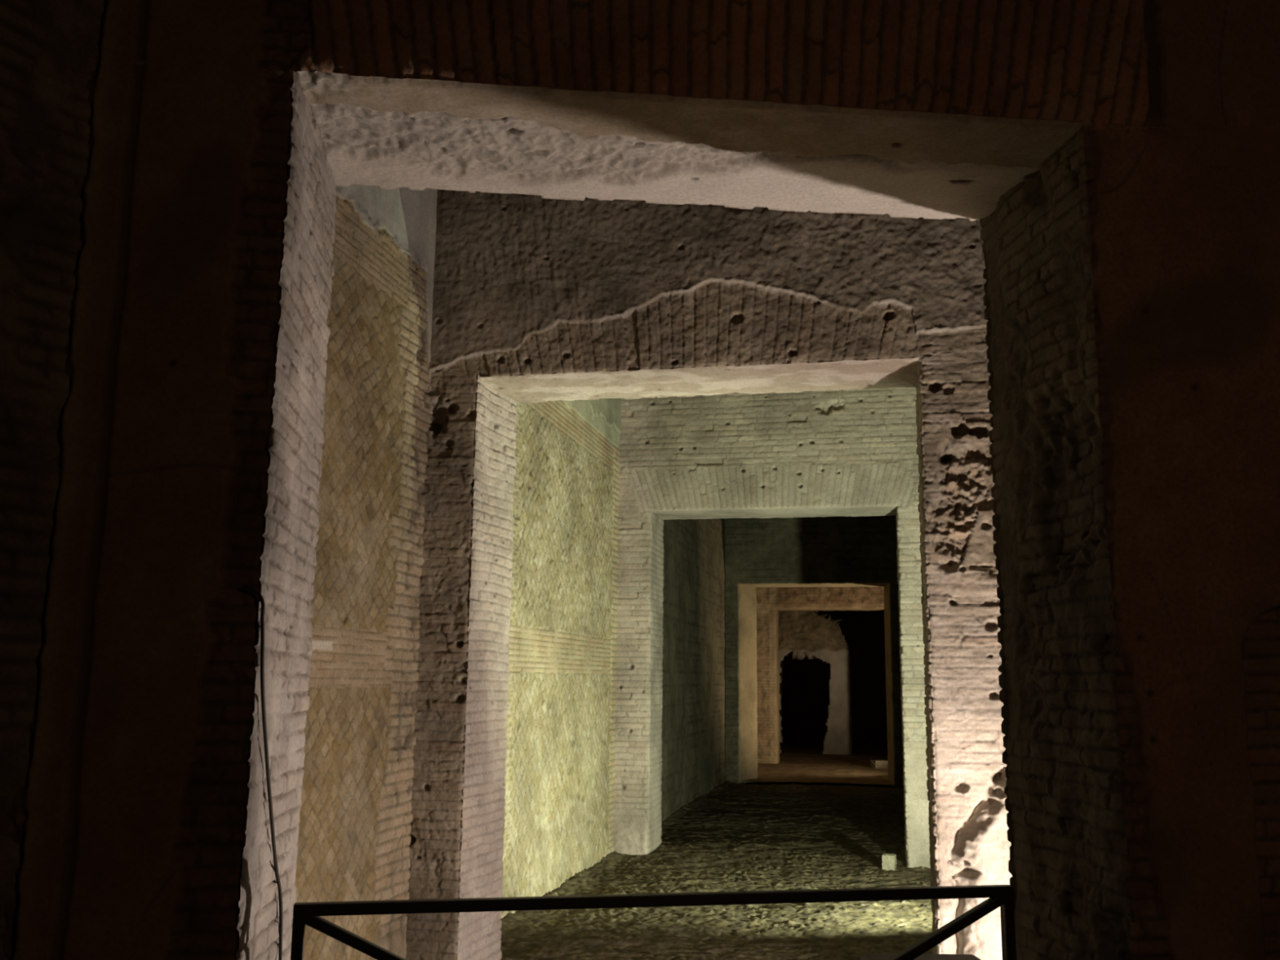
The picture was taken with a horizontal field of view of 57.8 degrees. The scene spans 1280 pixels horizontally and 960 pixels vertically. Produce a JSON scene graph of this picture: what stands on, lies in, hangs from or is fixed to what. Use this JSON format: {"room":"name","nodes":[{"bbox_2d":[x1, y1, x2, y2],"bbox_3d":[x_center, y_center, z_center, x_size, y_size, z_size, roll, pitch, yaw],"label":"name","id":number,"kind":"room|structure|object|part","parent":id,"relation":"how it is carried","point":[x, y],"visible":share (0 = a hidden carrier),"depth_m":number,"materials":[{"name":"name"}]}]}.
{"room":"underground passage","nodes":[
{"label":"underground passage","id":0,"kind":"room"},
{"bbox_2d":[0,0,105,959],"bbox_3d":[-2.813,-0.694,1.452,0.110,5.300,4.617,-5,-11,29],"label":"wall","id":1,"kind":"structure","parent":0,"point":[45,110],"depth_m":3.33,"materials":[{"name":"brick"}]},
{"bbox_2d":[293,184,725,959],"bbox_3d":[-0.206,1.123,11.772,0.064,5.350,16.200,-1,-10,12],"label":"wall","id":2,"kind":"structure","parent":0,"point":[354,840],"depth_m":6.71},
{"bbox_2d":[0,0,1279,959],"bbox_3d":[0.414,-0.220,4.025,5.700,5.300,0.912,2,-10,-6],"label":"wall","id":3,"kind":"structure","parent":0,"point":[1117,162],"depth_m":3.70,"materials":[{"name":"brown brick"}]},
{"bbox_2d":[242,584,283,959],"bbox_3d":[-1.134,1.269,3.437,0.077,1.875,0.591,1,-10,-5],"label":"cable","id":4,"kind":"object","parent":3,"relation":"attached to","point":[257,593],"visible":1,"depth_m":3.38,"materials":[{"name":"black rubber"}]},
{"bbox_2d":[405,189,1012,959],"bbox_3d":[1.329,0.286,6.487,5.450,5.450,0.778,-1,-10,12],"label":"wall","id":5,"kind":"structure","parent":0,"point":[536,299],"depth_m":6.59,"materials":[{"name":"brick"}]},
{"bbox_2d":[500,741,933,959],"bbox_3d":[3.919,4.840,18.289,5.400,0.130,25.500,-1,-10,12],"label":"floor","id":6,"kind":"structure","parent":0,"point":[850,930],"depth_m":9.96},
{"bbox_2d":[870,760,888,768],"bbox_3d":[4.589,5.428,22.139,0.320,0.160,0.279,2,-10,-9],"label":"block","id":7,"kind":"object","parent":6,"relation":"on","point":[882,764],"visible":0.87,"depth_m":22.02,"materials":[{"name":"stone"}]},
{"bbox_2d":[881,853,897,870],"bbox_3d":[2.251,3.448,10.475,0.117,0.138,0.118,-3,-10,21],"label":"stone block","id":8,"kind":"object","parent":6,"relation":"on","point":[889,860],"visible":1,"depth_m":10.43,"materials":[{"name":"beige stone"}]},
{"bbox_2d":[613,386,930,868],"bbox_3d":[2.368,1.136,11.389,5.453,5.450,0.748,-1,-10,12],"label":"wall","id":9,"kind":"structure","parent":0,"point":[842,452],"depth_m":11.46,"materials":[{"name":"brick"}]},
{"bbox_2d":[779,660,784,744],"bbox_3d":[3.087,3.879,27.678,0.034,5.350,8.050,-1,-10,12],"label":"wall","id":10,"kind":"structure","parent":0,"point":[782,685],"depth_m":30.85,"materials":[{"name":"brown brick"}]},
{"bbox_2d":[724,515,903,788],"bbox_3d":[4.042,2.504,19.286,5.450,5.450,0.735,-1,-10,12],"label":"wall","id":11,"kind":"structure","parent":0,"point":[840,551],"depth_m":19.37,"materials":[{"name":"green brick"}]},
{"bbox_2d":[777,610,854,754],"bbox_3d":[3.827,4.498,26.565,2.154,3.771,0.410,-1,-10,12],"label":"wall","id":12,"kind":"structure","parent":0,"point":[809,634],"depth_m":26.42,"materials":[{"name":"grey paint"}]},
{"bbox_2d":[755,586,888,763],"bbox_3d":[4.837,3.253,23.025,5.450,5.250,0.547,-1,-10,12],"label":"wall","id":13,"kind":"structure","parent":0,"point":[771,600],"depth_m":23.16,"materials":[{"name":"brown brick"}]},
{"bbox_2d":[783,610,887,743],"bbox_3d":[6.552,4.461,31.016,5.600,5.300,0.034,-1,-10,12],"label":"wall","id":14,"kind":"structure","parent":0,"point":[806,681],"depth_m":31.11,"materials":[{"name":"brown brick"}]},
{"bbox_3d":[0.459,2.053,2.087,5.450,0.015,8.100,-1,-10,12],"label":"floor","id":15,"kind":"structure","parent":0,"visible":0},
{"bbox_2d":[290,884,1016,959],"bbox_3d":[0.099,1.759,3.461,2.325,1.002,0.035,2,-10,-11],"label":"railing","id":16,"kind":"object","parent":15,"relation":"on","point":[308,913],"visible":1,"depth_m":3.52,"materials":[{"name":"black metal"}]},
{"bbox_3d":[-0.983,1.728,3.249,0.034,0.968,0.034,2,-10,-11],"label":"post","id":17,"kind":"part","parent":16,"relation":"part of","materials":[{"name":"black metal"}]},
{"bbox_3d":[0.104,1.282,3.542,2.239,0.034,0.034,2,-10,-11],"label":"rail","id":18,"kind":"part","parent":16,"relation":"part of","materials":[{"name":"black metal"}]},
{"bbox_3d":[1.180,1.823,3.666,0.034,0.968,0.034,2,-10,-11],"label":"post","id":19,"kind":"part","parent":16,"relation":"part of","materials":[{"name":"black metal"}]},
{"bbox_2d":[859,953,981,959],"bbox_3d":[0.958,1.974,3.809,0.440,0.772,0.110,1,-10,0],"label":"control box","id":20,"kind":"object","parent":15,"relation":"on","point":[867,956],"visible":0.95,"depth_m":3.88,"materials":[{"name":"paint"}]}
]}

